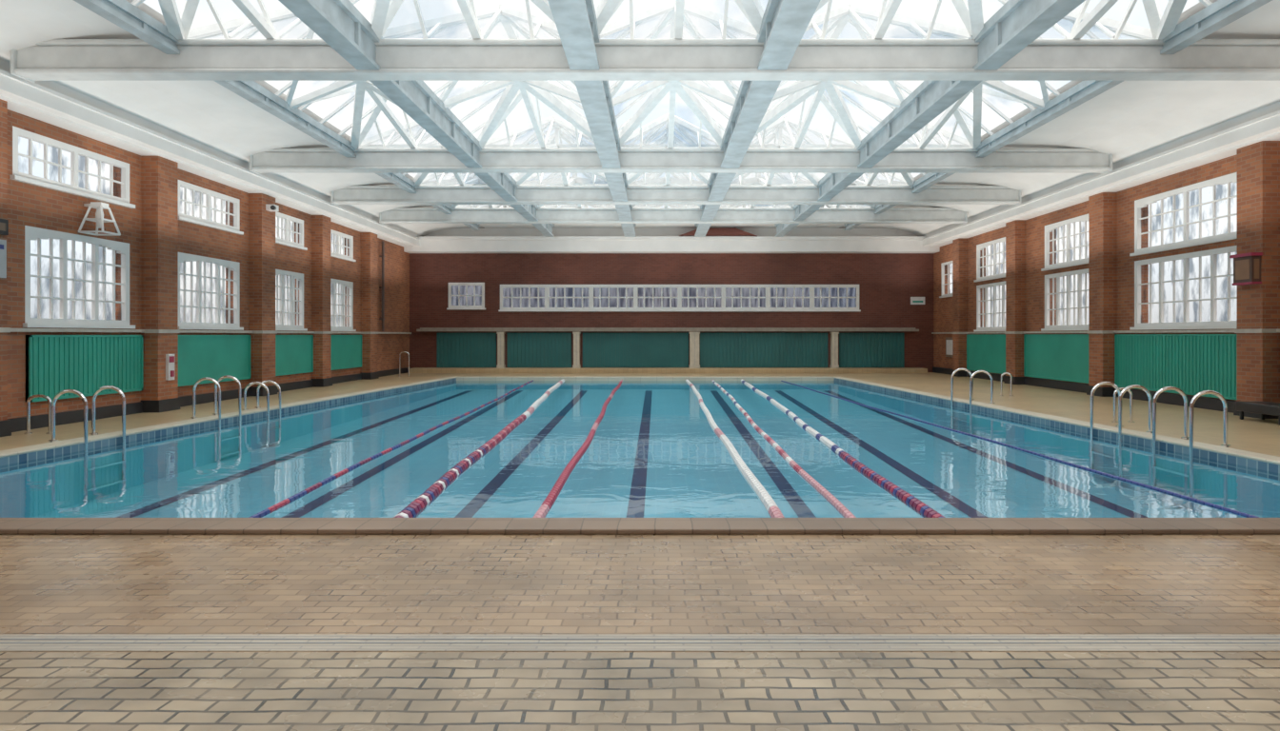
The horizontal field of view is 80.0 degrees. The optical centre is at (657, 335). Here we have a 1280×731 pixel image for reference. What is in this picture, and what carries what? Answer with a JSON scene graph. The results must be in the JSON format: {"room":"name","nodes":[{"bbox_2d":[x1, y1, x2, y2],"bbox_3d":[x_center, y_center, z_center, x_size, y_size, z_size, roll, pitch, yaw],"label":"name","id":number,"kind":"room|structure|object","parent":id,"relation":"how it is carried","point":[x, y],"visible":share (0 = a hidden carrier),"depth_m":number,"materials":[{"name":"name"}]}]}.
{"room":"indoor swimming pool","nodes":[
{"label":"indoor swimming pool","id":0,"kind":"room"},
{"bbox_2d":[7,109,409,419],"bbox_3d":[-10.835,-1.225,13.900,0.350,5.650,37.800,0,0,0],"label":"wall","id":1,"kind":"structure","parent":0,"point":[30,205],"depth_m":15.60,"materials":[{"name":"orange brick"}]},
{"bbox_2d":[0,99,11,437],"bbox_3d":[-10.470,-1.055,11.800,0.380,5.310,0.660,0,0,0],"label":"brick pilaster","id":2,"kind":"object","parent":1,"relation":"attached to","point":[5,424],"visible":1,"depth_m":12.03,"materials":[{"name":"brick"}]},
{"bbox_2d":[0,239,6,278],"bbox_3d":[-10.303,-1.200,11.825,0.035,0.600,0.450,0,0,0],"label":"notice board","id":3,"kind":"object","parent":2,"relation":"attached to","point":[3,243],"visible":1,"depth_m":11.99,"materials":[{"name":"white plastic"}]},
{"bbox_2d":[0,219,8,235],"bbox_3d":[-10.287,-1.700,11.825,0.065,0.240,0.450,0,0,0],"label":"clock display","id":4,"kind":"object","parent":2,"relation":"attached to","point":[4,224],"visible":1,"depth_m":11.97,"materials":[{"name":"black plastic"}]},
{"bbox_2d":[9,125,135,208],"bbox_3d":[-10.670,-3.015,14.000,0.180,0.890,2.900,0,0,0],"label":"window","id":5,"kind":"structure","parent":1,"relation":"in","point":[57,162],"depth_m":13.95,"materials":[{"name":"white paint"}]},
{"bbox_2d":[22,225,135,328],"bbox_3d":[-10.670,-0.990,14.125,0.180,1.720,2.650,0,0,0],"label":"window","id":6,"kind":"structure","parent":1,"relation":"in","point":[98,246],"depth_m":14.00,"materials":[{"name":"white paint"}]},
{"bbox_2d":[25,335,143,402],"bbox_3d":[-10.623,0.570,14.280,0.075,1.140,2.840,0,0,0],"label":"wall panel","id":7,"kind":"object","parent":1,"relation":"attached to","point":[54,364],"visible":0.88,"depth_m":14.04,"materials":[{"name":"paint"}]},
{"bbox_2d":[78,201,120,236],"bbox_3d":[-10.403,-2.172,14.200,0.514,0.575,0.488,0,0,0],"label":"wall lantern","id":8,"kind":"object","parent":1,"relation":"attached to","point":[99,219],"visible":1,"depth_m":14.14,"materials":[{"name":"white paint"}]},
{"bbox_2d":[140,156,179,412],"bbox_3d":[-10.470,-1.055,16.075,0.380,5.310,0.710,0,0,0],"label":"brick pilaster","id":9,"kind":"object","parent":1,"relation":"attached to","point":[159,174],"visible":1,"depth_m":15.83,"materials":[{"name":"brick"}]},
{"bbox_2d":[165,354,174,380],"bbox_3d":[-10.275,0.675,16.100,0.090,0.550,0.200,0,0,0],"label":"box","id":10,"kind":"object","parent":9,"relation":"attached to","point":[170,358],"visible":1,"depth_m":16.05,"materials":[{"name":"white plastic"}]},
{"bbox_2d":[7,367,410,432],"bbox_3d":[-10.635,1.490,13.900,0.050,0.220,37.800,0,0,0],"label":"baseboard","id":11,"kind":"structure","parent":1,"relation":"attached to","point":[74,416],"depth_m":15.44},
{"bbox_2d":[178,252,243,330],"bbox_3d":[-10.670,-0.990,18.185,0.180,1.720,2.630,0,0,0],"label":"window","id":12,"kind":"structure","parent":1,"relation":"in","point":[230,266],"depth_m":18.30,"materials":[{"name":"white paint"}]},
{"bbox_2d":[178,180,243,235],"bbox_3d":[-10.670,-3.015,18.185,0.180,0.890,2.630,0,0,0],"label":"window","id":13,"kind":"structure","parent":1,"relation":"in","point":[197,190],"depth_m":18.14,"materials":[{"name":"white paint"}]},
{"bbox_2d":[10,328,411,334],"bbox_3d":[-10.615,-0.085,13.900,0.090,0.060,37.800,0,0,0],"label":"trim","id":14,"kind":"structure","parent":1,"relation":"attached to","point":[11,330],"depth_m":15.28,"materials":[{"name":"stone"}]},
{"bbox_2d":[178,335,250,386],"bbox_3d":[-10.623,0.570,18.150,0.075,1.140,3.400,0,0,0],"label":"wall panel","id":15,"kind":"object","parent":1,"relation":"attached to","point":[214,357],"visible":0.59,"depth_m":18.19,"materials":[{"name":"paint"}]},
{"bbox_2d":[248,193,277,396],"bbox_3d":[-10.470,-1.055,20.250,0.380,5.310,0.760,0,0,0],"label":"brick pilaster","id":16,"kind":"object","parent":1,"relation":"attached to","point":[261,221],"visible":0.9,"depth_m":19.90,"materials":[{"name":"brick"}]},
{"bbox_2d":[265,204,279,211],"bbox_3d":[-10.184,-3.360,20.119,0.271,0.180,0.519,0,0,-16],"label":"security camera","id":17,"kind":"object","parent":16,"relation":"attached to","point":[270,208],"visible":1,"depth_m":20.10,"materials":[{"name":"white plastic"}]},
{"bbox_2d":[275,268,307,330],"bbox_3d":[-10.670,-0.990,22.000,0.180,1.720,2.100,0,0,0],"label":"window","id":18,"kind":"structure","parent":1,"relation":"in","point":[293,303],"depth_m":22.25,"materials":[{"name":"white paint"}]},
{"bbox_2d":[275,211,307,250],"bbox_3d":[-10.670,-3.015,22.000,0.180,0.890,2.100,0,0,0],"label":"window","id":19,"kind":"structure","parent":1,"relation":"in","point":[287,229],"depth_m":22.20,"materials":[{"name":"white paint"}]},
{"bbox_2d":[275,335,313,376],"bbox_3d":[-10.623,0.570,22.075,0.075,1.140,2.750,0,0,0],"label":"wall panel","id":20,"kind":"object","parent":1,"relation":"attached to","point":[293,353],"visible":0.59,"depth_m":22.25,"materials":[{"name":"paint"}]},
{"bbox_2d":[311,215,332,387],"bbox_3d":[-10.470,-1.055,23.800,0.380,5.310,0.660,0,0,0],"label":"brick pilaster","id":21,"kind":"object","parent":1,"relation":"attached to","point":[320,224],"visible":1,"depth_m":23.50,"materials":[{"name":"brick"}]},
{"bbox_2d":[330,279,356,331],"bbox_3d":[-10.670,-0.990,25.535,0.180,1.720,2.430,0,0,0],"label":"window","id":22,"kind":"structure","parent":1,"relation":"in","point":[350,285],"depth_m":25.84,"materials":[{"name":"white paint"}]},
{"bbox_2d":[330,229,356,261],"bbox_3d":[-10.670,-3.015,25.535,0.180,0.890,2.430,0,0,0],"label":"window","id":23,"kind":"structure","parent":1,"relation":"in","point":[335,253],"depth_m":25.81,"materials":[{"name":"white paint"}]},
{"bbox_2d":[330,335,361,370],"bbox_3d":[-10.623,0.570,25.925,0.075,1.140,2.850,0,0,0],"label":"wall panel","id":24,"kind":"object","parent":1,"relation":"attached to","point":[346,350],"visible":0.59,"depth_m":26.00,"materials":[{"name":"paint"}]},
{"bbox_2d":[360,232,379,379],"bbox_3d":[-10.470,-1.055,27.750,0.380,5.310,0.760,0,0,0],"label":"brick pilaster","id":25,"kind":"object","parent":1,"relation":"attached to","point":[369,240],"visible":1,"depth_m":27.40,"materials":[{"name":"brick"}]},
{"bbox_2d":[379,240,385,331],"bbox_3d":[-10.570,-1.880,29.300,0.180,3.460,0.160,0,0,0],"label":"downpipe","id":26,"kind":"object","parent":1,"relation":"attached to","point":[383,256],"visible":1,"depth_m":29.26,"materials":[{"name":"metal"}]},
{"bbox_2d":[0,372,1279,730],"bbox_3d":[0.620,1.750,13.900,22.560,0.300,37.800,0,0,0],"label":"floor","id":27,"kind":"structure","parent":0,"point":[50,584],"depth_m":4.39,"materials":[{"name":"tile"}]},
{"bbox_2d":[23,394,51,435],"bbox_3d":[-9.975,1.279,12.300,0.460,0.643,0.110,0,0,0],"label":"handrail","id":28,"kind":"object","parent":27,"relation":"on","point":[48,398],"visible":0.94,"depth_m":12.28,"materials":[{"name":"silver metal"}]},
{"bbox_2d":[398,351,410,377],"bbox_3d":[-9.725,1.114,29.300,0.460,0.973,0.110,0,0,0],"label":"handrail","id":29,"kind":"object","parent":27,"relation":"on","point":[402,351],"visible":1,"depth_m":29.28,"materials":[{"name":"silver metal"}]},
{"bbox_2d":[0,377,1279,534],"bbox_3d":[0.635,2.078,17.425,21.690,1.045,22.650,0,0,0],"label":"swimming pool","id":30,"kind":"object","parent":27,"relation":"in","point":[654,463],"visible":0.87,"depth_m":12.99,"materials":[{"name":"liquid"}]},
{"bbox_2d":[47,385,126,495],"bbox_3d":[-8.649,1.573,11.600,0.580,1.556,0.920,0,0,0],"label":"pool ladder","id":31,"kind":"object","parent":30,"relation":"attached to","point":[123,461],"visible":0.94,"depth_m":11.40,"materials":[{"name":"silver metal"}]},
{"bbox_2d":[190,375,241,460],"bbox_3d":[-8.466,1.573,14.650,0.580,1.556,0.820,0,0,0],"label":"pool ladder","id":32,"kind":"object","parent":30,"relation":"attached to","point":[216,385],"visible":0.95,"depth_m":14.47,"materials":[{"name":"silver metal"}]},
{"bbox_2d":[241,380,281,447],"bbox_3d":[-8.371,1.663,16.150,0.580,1.376,0.620,0,0,0],"label":"pool ladder","id":33,"kind":"object","parent":30,"relation":"on","point":[279,427],"visible":0.98,"depth_m":16.00,"materials":[{"name":"silver metal"}]},
{"bbox_2d":[248,380,533,518],"bbox_3d":[-4.173,1.705,17.416,0.155,0.060,21.836,0,0,-2],"label":"lane rope","id":34,"kind":"object","parent":30,"relation":"on","point":[311,489],"visible":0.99,"depth_m":9.85,"materials":[{"name":"red plastic"}]},
{"bbox_2d":[393,379,564,518],"bbox_3d":[-2.904,1.705,17.416,0.242,0.140,21.850,0,0,-3],"label":"lane rope","id":35,"kind":"object","parent":30,"relation":"on","point":[421,503],"visible":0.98,"depth_m":9.65,"materials":[{"name":"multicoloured plastic"}]},
{"bbox_2d":[532,380,622,518],"bbox_3d":[-1.210,1.705,17.415,0.187,0.100,21.819,0,0,-1],"label":"lane rope","id":36,"kind":"object","parent":30,"relation":"on","point":[547,505],"visible":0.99,"depth_m":9.59,"materials":[{"name":"red plastic"}]},
{"bbox_2d":[685,380,784,518],"bbox_3d":[1.112,1.705,17.414,0.202,0.116,21.846,0,0,0],"label":"lane rope","id":37,"kind":"object","parent":30,"relation":"on","point":[771,508],"visible":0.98,"depth_m":9.50,"materials":[{"name":"white plastic"}]},
{"bbox_2d":[711,380,856,518],"bbox_3d":[1.923,1.705,17.415,0.178,0.084,21.820,0,0,1],"label":"lane rope","id":38,"kind":"object","parent":30,"relation":"on","point":[840,508],"visible":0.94,"depth_m":9.49,"materials":[{"name":"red plastic"}]},
{"bbox_2d":[740,380,945,518],"bbox_3d":[2.876,1.705,17.415,0.205,0.120,21.854,0,0,2],"label":"lane rope","id":39,"kind":"object","parent":30,"relation":"on","point":[908,499],"visible":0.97,"depth_m":9.50,"materials":[{"name":"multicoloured plastic"}]},
{"bbox_2d":[950,368,995,437],"bbox_3d":[7.372,1.573,17.850,0.580,1.556,1.220,0,0,0],"label":"pool ladder","id":40,"kind":"object","parent":30,"relation":"on","point":[971,399],"visible":0.95,"depth_m":17.30,"materials":[{"name":"silver metal"}]},
{"bbox_2d":[780,380,1259,518],"bbox_3d":[5.106,1.705,17.415,0.134,0.040,21.866,0,0,-3],"label":"lane rope","id":41,"kind":"object","parent":30,"relation":"on","point":[1204,503],"visible":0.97,"depth_m":9.78,"materials":[{"name":"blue plastic"}]},
{"bbox_2d":[1089,381,1152,481],"bbox_3d":[7.668,1.573,12.600,0.580,1.556,0.920,0,0,0],"label":"pool ladder","id":42,"kind":"object","parent":30,"relation":"attached to","point":[1092,451],"visible":0.91,"depth_m":12.21,"materials":[{"name":"silver metal"}]},
{"bbox_2d":[1151,386,1231,502],"bbox_3d":[7.755,1.563,11.100,0.580,1.576,0.920,0,0,0],"label":"pool ladder","id":43,"kind":"object","parent":30,"relation":"attached to","point":[1190,475],"visible":0.94,"depth_m":10.98,"materials":[{"name":"silver metal"}]},
{"bbox_2d":[0,634,1279,651],"bbox_3d":[0.620,1.597,3.955,22.560,0.007,0.210,0,0,0],"label":"channel","id":44,"kind":"object","parent":27,"relation":"on","point":[8,642],"visible":1,"depth_m":3.96,"materials":[{"name":"metal"}]},
{"bbox_2d":[409,367,927,373],"bbox_3d":[0.451,1.500,32.325,21.730,0.200,0.950,0,0,0],"label":"step","id":45,"kind":"structure","parent":27,"relation":"on","point":[414,370],"depth_m":31.85,"materials":[{"name":"beige tile"}]},
{"bbox_2d":[496,332,505,367],"bbox_3d":[-6.683,0.630,32.635,0.320,1.540,0.330,0,0,0],"label":"stone pillar","id":46,"kind":"structure","parent":45,"relation":"on","point":[500,335],"depth_m":32.50,"materials":[{"name":"beige stone"}]},
{"bbox_2d":[572,332,580,367],"bbox_3d":[-3.444,0.630,32.635,0.320,1.540,0.330,0,0,0],"label":"stone pillar","id":47,"kind":"structure","parent":45,"relation":"on","point":[576,335],"depth_m":32.50,"materials":[{"name":"beige stone"}]},
{"bbox_2d":[688,332,699,367],"bbox_3d":[1.599,0.630,32.635,0.460,1.540,0.330,0,0,0],"label":"stone pillar","id":48,"kind":"structure","parent":45,"relation":"on","point":[693,336],"depth_m":32.50,"materials":[{"name":"beige stone"}]},
{"bbox_2d":[829,332,839,367],"bbox_3d":[7.585,0.630,32.635,0.320,1.540,0.330,0,0,0],"label":"stone pillar","id":49,"kind":"structure","parent":45,"relation":"on","point":[833,335],"depth_m":32.50,"materials":[{"name":"beige stone"}]},
{"bbox_2d":[999,372,1013,396],"bbox_3d":[9.125,1.289,19.900,0.360,0.623,0.110,0,0,0],"label":"handrail","id":50,"kind":"object","parent":27,"relation":"on","point":[1003,374],"visible":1,"depth_m":19.89,"materials":[{"name":"silver metal"}]},
{"bbox_2d":[1111,387,1135,422],"bbox_3d":[8.500,1.279,13.900,0.410,0.643,0.110,0,0,0],"label":"handrail","id":51,"kind":"object","parent":27,"relation":"on","point":[1121,389],"visible":0.82,"depth_m":13.88,"materials":[{"name":"silver metal"}]},
{"bbox_2d":[1235,401,1279,425],"bbox_3d":[11.250,1.430,13.950,0.500,0.340,1.100,0,0,0],"label":"bench","id":52,"kind":"object","parent":27,"relation":"on","point":[1264,409],"visible":1,"depth_m":14.03,"materials":[{"name":"black plastic"}]},
{"bbox_2d":[0,0,1279,253],"bbox_3d":[0.620,-4.155,13.900,23.260,1.270,37.800,0,0,0],"label":"ceiling","id":53,"kind":"structure","parent":0,"point":[1151,130],"depth_m":16.91,"materials":[{"name":"paint"}]},
{"bbox_2d":[73,0,479,230],"bbox_3d":[-7.400,-4.450,13.150,0.200,0.300,36.300,0,0,0],"label":"girder","id":54,"kind":"object","parent":53,"relation":"attached to","point":[122,13],"depth_m":13.76,"materials":[{"name":"grey metal"}]},
{"bbox_2d":[278,0,554,237],"bbox_3d":[-4.400,-4.320,13.150,0.340,0.560,36.300,0,0,0],"label":"girder","id":55,"kind":"object","parent":53,"relation":"attached to","point":[338,23],"depth_m":13.08,"materials":[{"name":"grey metal"}]},
{"bbox_2d":[547,0,636,237],"bbox_3d":[-1.100,-4.320,13.150,0.440,0.560,36.300,0,0,0],"label":"girder","id":56,"kind":"object","parent":53,"relation":"attached to","point":[575,21],"depth_m":12.70,"materials":[{"name":"grey metal"}]},
{"bbox_2d":[10,39,1279,82],"bbox_3d":[0.575,-4.285,11.800,20.850,0.630,0.440,0,0,0],"label":"roof beam","id":57,"kind":"structure","parent":53,"relation":"attached to","point":[53,59],"depth_m":11.66,"materials":[{"name":"white metal"}]},
{"bbox_2d":[379,207,967,224],"bbox_3d":[0.575,-4.285,27.200,20.850,0.630,0.440,0,0,0],"label":"roof beam","id":58,"kind":"structure","parent":53,"relation":"attached to","point":[399,215],"depth_m":27.06,"materials":[{"name":"white metal"}]},
{"bbox_2d":[331,185,1020,205],"bbox_3d":[0.575,-4.285,23.200,20.850,0.630,0.440,0,0,0],"label":"roof beam","id":59,"kind":"structure","parent":53,"relation":"attached to","point":[353,194],"depth_m":23.06,"materials":[{"name":"white metal"}]},
{"bbox_2d":[249,148,1112,174],"bbox_3d":[0.575,-4.285,18.600,20.850,0.630,0.440,0,0,0],"label":"roof beam","id":60,"kind":"structure","parent":53,"relation":"attached to","point":[276,160],"depth_m":18.46,"materials":[{"name":"white metal"}]},
{"bbox_2d":[679,227,757,236],"bbox_3d":[2.550,-4.355,32.300,3.300,0.390,0.800,0,0,0],"label":"hood","id":61,"kind":"object","parent":53,"relation":"attached to","point":[712,231],"visible":0.67,"depth_m":32.05,"materials":[{"name":"metal"}]},
{"bbox_2d":[694,0,819,237],"bbox_3d":[1.750,-4.320,13.150,0.440,0.560,36.300,0,0,0],"label":"girder","id":62,"kind":"object","parent":53,"relation":"attached to","point":[784,24],"depth_m":12.80,"materials":[{"name":"grey metal"}]},
{"bbox_2d":[774,0,1085,237],"bbox_3d":[5.000,-4.320,13.150,0.340,0.560,36.300,0,0,0],"label":"girder","id":63,"kind":"object","parent":53,"relation":"attached to","point":[1017,24],"depth_m":13.11,"materials":[{"name":"grey metal"}]},
{"bbox_2d":[844,0,1272,230],"bbox_3d":[7.800,-4.450,13.150,0.200,0.300,36.300,0,0,0],"label":"girder","id":64,"kind":"object","parent":53,"relation":"attached to","point":[1220,13],"depth_m":13.77,"materials":[{"name":"grey metal"}]},
{"bbox_2d":[130,0,1212,224],"bbox_3d":[0.200,-5.146,12.999,15.200,1.359,36.071,0,0,0],"label":"skylight","id":65,"kind":"structure","parent":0,"point":[789,96],"depth_m":15.22,"materials":[{"name":"glass"}]},
{"bbox_2d":[409,227,933,372],"bbox_3d":[0.620,-1.600,32.975,23.260,6.400,0.350,0,0,0],"label":"wall","id":66,"kind":"structure","parent":0,"point":[887,282],"depth_m":32.80,"materials":[{"name":"brick"}]},
{"bbox_2d":[446,282,485,309],"bbox_3d":[-8.200,-1.677,32.810,1.658,1.157,0.180,0,0,0],"label":"window","id":67,"kind":"structure","parent":66,"relation":"in","point":[461,295],"depth_m":32.80,"materials":[{"name":"white paint"}]},
{"bbox_2d":[436,333,496,367],"bbox_3d":[-8.200,0.640,32.755,2.554,1.480,0.090,0,0,0],"label":"shutter","id":68,"kind":"object","parent":66,"relation":"attached to","point":[452,350],"visible":0.99,"depth_m":32.72,"materials":[{"name":"paint"}]},
{"bbox_2d":[507,333,571,367],"bbox_3d":[-5.064,0.640,32.755,2.759,1.480,0.090,0,0,0],"label":"shutter","id":69,"kind":"object","parent":66,"relation":"attached to","point":[524,350],"visible":1,"depth_m":32.71,"materials":[{"name":"paint"}]},
{"bbox_2d":[582,333,688,367],"bbox_3d":[-0.922,0.640,32.755,4.563,1.480,0.090,0,0,0],"label":"shutter","id":70,"kind":"object","parent":66,"relation":"attached to","point":[599,350],"visible":1,"depth_m":32.74,"materials":[{"name":"paint"}]},
{"bbox_2d":[416,327,919,331],"bbox_3d":[0.451,-0.240,32.625,21.402,0.160,0.350,0,0,0],"label":"ledge","id":71,"kind":"object","parent":66,"relation":"attached to","point":[421,329],"visible":1,"depth_m":32.45,"materials":[{"name":"concrete"}]},
{"bbox_2d":[498,284,860,311],"bbox_3d":[0.964,-1.595,32.810,15.557,1.157,0.180,0,0,0],"label":"window","id":72,"kind":"structure","parent":66,"relation":"in","point":[512,297],"depth_m":32.85,"materials":[{"name":"white paint"}]},
{"bbox_2d":[700,333,827,367],"bbox_3d":[4.592,0.640,32.755,5.506,1.480,0.090,0,0,0],"label":"wall panel","id":73,"kind":"object","parent":66,"relation":"attached to","point":[716,350],"visible":1,"depth_m":32.71,"materials":[{"name":"paint"}]},
{"bbox_2d":[839,333,904,367],"bbox_3d":[9.225,0.640,32.755,2.800,1.480,0.090,0,0,0],"label":"shutter","id":74,"kind":"object","parent":66,"relation":"attached to","point":[855,350],"visible":0.99,"depth_m":32.72,"materials":[{"name":"paint"}]},
{"bbox_2d":[910,297,924,304],"bbox_3d":[11.213,-1.476,32.778,0.615,0.328,0.045,0,0,0],"label":"exit sign","id":75,"kind":"object","parent":66,"relation":"attached to","point":[913,300],"visible":1,"depth_m":32.76,"materials":[{"name":"white plastic"}]},
{"bbox_2d":[933,155,1236,400],"bbox_3d":[12.075,-1.225,13.900,0.350,5.650,37.800,0,0,0],"label":"wall","id":76,"kind":"structure","parent":0,"point":[1126,198],"depth_m":22.32,"materials":[{"name":"orange brick"}]},
{"bbox_2d":[939,260,952,298],"bbox_3d":[11.910,-2.275,31.050,0.180,1.450,1.800,0,0,0],"label":"window","id":77,"kind":"structure","parent":76,"relation":"in","point":[943,265],"depth_m":31.70,"materials":[{"name":"white paint"}]},
{"bbox_2d":[945,338,952,358],"bbox_3d":[11.870,0.500,30.800,0.060,0.800,1.000,0,0,0],"label":"framed notice","id":78,"kind":"object","parent":76,"relation":"attached to","point":[949,341],"visible":0.64,"depth_m":30.90,"materials":[{"name":"white paper"}]},
{"bbox_2d":[951,238,967,377],"bbox_3d":[11.710,-1.055,29.500,0.380,5.310,0.660,0,0,0],"label":"brick pilaster","id":79,"kind":"object","parent":76,"relation":"attached to","point":[960,245],"visible":0.86,"depth_m":29.20,"materials":[{"name":"brick"}]},
{"bbox_2d":[966,334,1005,374],"bbox_3d":[11.863,0.655,27.250,0.075,1.350,3.700,0,0,0],"label":"wall panel","id":80,"kind":"object","parent":76,"relation":"attached to","point":[987,352],"visible":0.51,"depth_m":27.36,"materials":[{"name":"paint"}]},
{"bbox_2d":[973,280,1005,331],"bbox_3d":[11.910,-0.985,26.950,0.180,1.710,3.000,0,0,0],"label":"window","id":81,"kind":"structure","parent":76,"relation":"in","point":[985,288],"depth_m":27.32,"materials":[{"name":"white paint"}]},
{"bbox_2d":[973,237,1005,282],"bbox_3d":[11.910,-2.660,26.950,0.180,1.380,3.000,0,0,0],"label":"window","id":82,"kind":"structure","parent":76,"relation":"in","point":[979,268],"depth_m":27.26,"materials":[{"name":"white paint"}]},
{"bbox_2d":[1004,220,1025,384],"bbox_3d":[11.710,-1.055,24.925,0.380,5.310,0.710,0,0,0],"label":"brick pilaster","id":83,"kind":"object","parent":76,"relation":"attached to","point":[1015,230],"visible":1,"depth_m":24.60,"materials":[{"name":"brick"}]},
{"bbox_2d":[1023,334,1088,383],"bbox_3d":[11.863,0.655,22.525,0.075,1.350,4.050,0,0,0],"label":"wall panel","id":84,"kind":"object","parent":76,"relation":"attached to","point":[1061,357],"visible":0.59,"depth_m":22.54,"materials":[{"name":"paint"}]},
{"bbox_2d":[1040,268,1088,331],"bbox_3d":[11.910,-0.985,22.125,0.180,1.710,2.650,0,0,0],"label":"window","id":85,"kind":"structure","parent":76,"relation":"in","point":[1079,327],"depth_m":22.13,"materials":[{"name":"white paint"}]},
{"bbox_2d":[1040,214,1088,271],"bbox_3d":[11.910,-2.660,22.125,0.180,1.380,2.650,0,0,0],"label":"window","id":86,"kind":"structure","parent":76,"relation":"in","point":[1054,228],"depth_m":22.13,"materials":[{"name":"white paint"}]},
{"bbox_2d":[932,366,1236,413],"bbox_3d":[11.875,1.480,13.900,0.050,0.240,37.800,0,0,0],"label":"baseboard","id":87,"kind":"structure","parent":76,"relation":"attached to","point":[1210,404],"depth_m":19.05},
{"bbox_2d":[1086,192,1116,397],"bbox_3d":[11.710,-1.055,20.075,0.380,5.310,0.710,0,0,0],"label":"brick pilaster","id":88,"kind":"object","parent":76,"relation":"attached to","point":[1102,207],"visible":0.9,"depth_m":19.78,"materials":[{"name":"brick"}]},
{"bbox_2d":[931,329,1279,334],"bbox_3d":[11.855,-0.085,13.900,0.090,0.060,37.800,0,0,0],"label":"trim","id":89,"kind":"structure","parent":76,"relation":"attached to","point":[1195,330],"depth_m":18.79,"materials":[{"name":"stone"}]},
{"bbox_2d":[1114,334,1236,399],"bbox_3d":[11.863,0.655,17.500,0.075,1.350,4.400,0,0,0],"label":"wall panel","id":90,"kind":"object","parent":76,"relation":"attached to","point":[1192,364],"visible":0.77,"depth_m":17.33,"materials":[{"name":"paint"}]},
{"bbox_2d":[1129,245,1236,330],"bbox_3d":[11.910,-0.985,17.200,0.180,1.710,3.700,0,0,0],"label":"window","id":91,"kind":"structure","parent":76,"relation":"in","point":[1187,258],"depth_m":17.15,"materials":[{"name":"white paint"}]},
{"bbox_2d":[1129,172,1236,256],"bbox_3d":[11.910,-2.660,17.200,0.180,1.380,3.700,0,0,0],"label":"window","id":92,"kind":"structure","parent":76,"relation":"in","point":[1187,242],"depth_m":17.18,"materials":[{"name":"white paint"}]},
{"bbox_2d":[1233,140,1279,419],"bbox_3d":[11.710,-1.055,14.875,0.380,5.310,0.710,0,0,0],"label":"brick pilaster","id":93,"kind":"object","parent":76,"relation":"attached to","point":[1257,164],"visible":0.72,"depth_m":14.60,"materials":[{"name":"brick"}]},
{"bbox_2d":[1229,252,1262,285],"bbox_3d":[11.450,-1.280,14.815,0.220,0.600,0.550,0,0,0],"label":"display box","id":94,"kind":"object","parent":93,"relation":"attached to","point":[1247,267],"visible":1,"depth_m":14.69,"materials":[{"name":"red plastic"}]}
]}

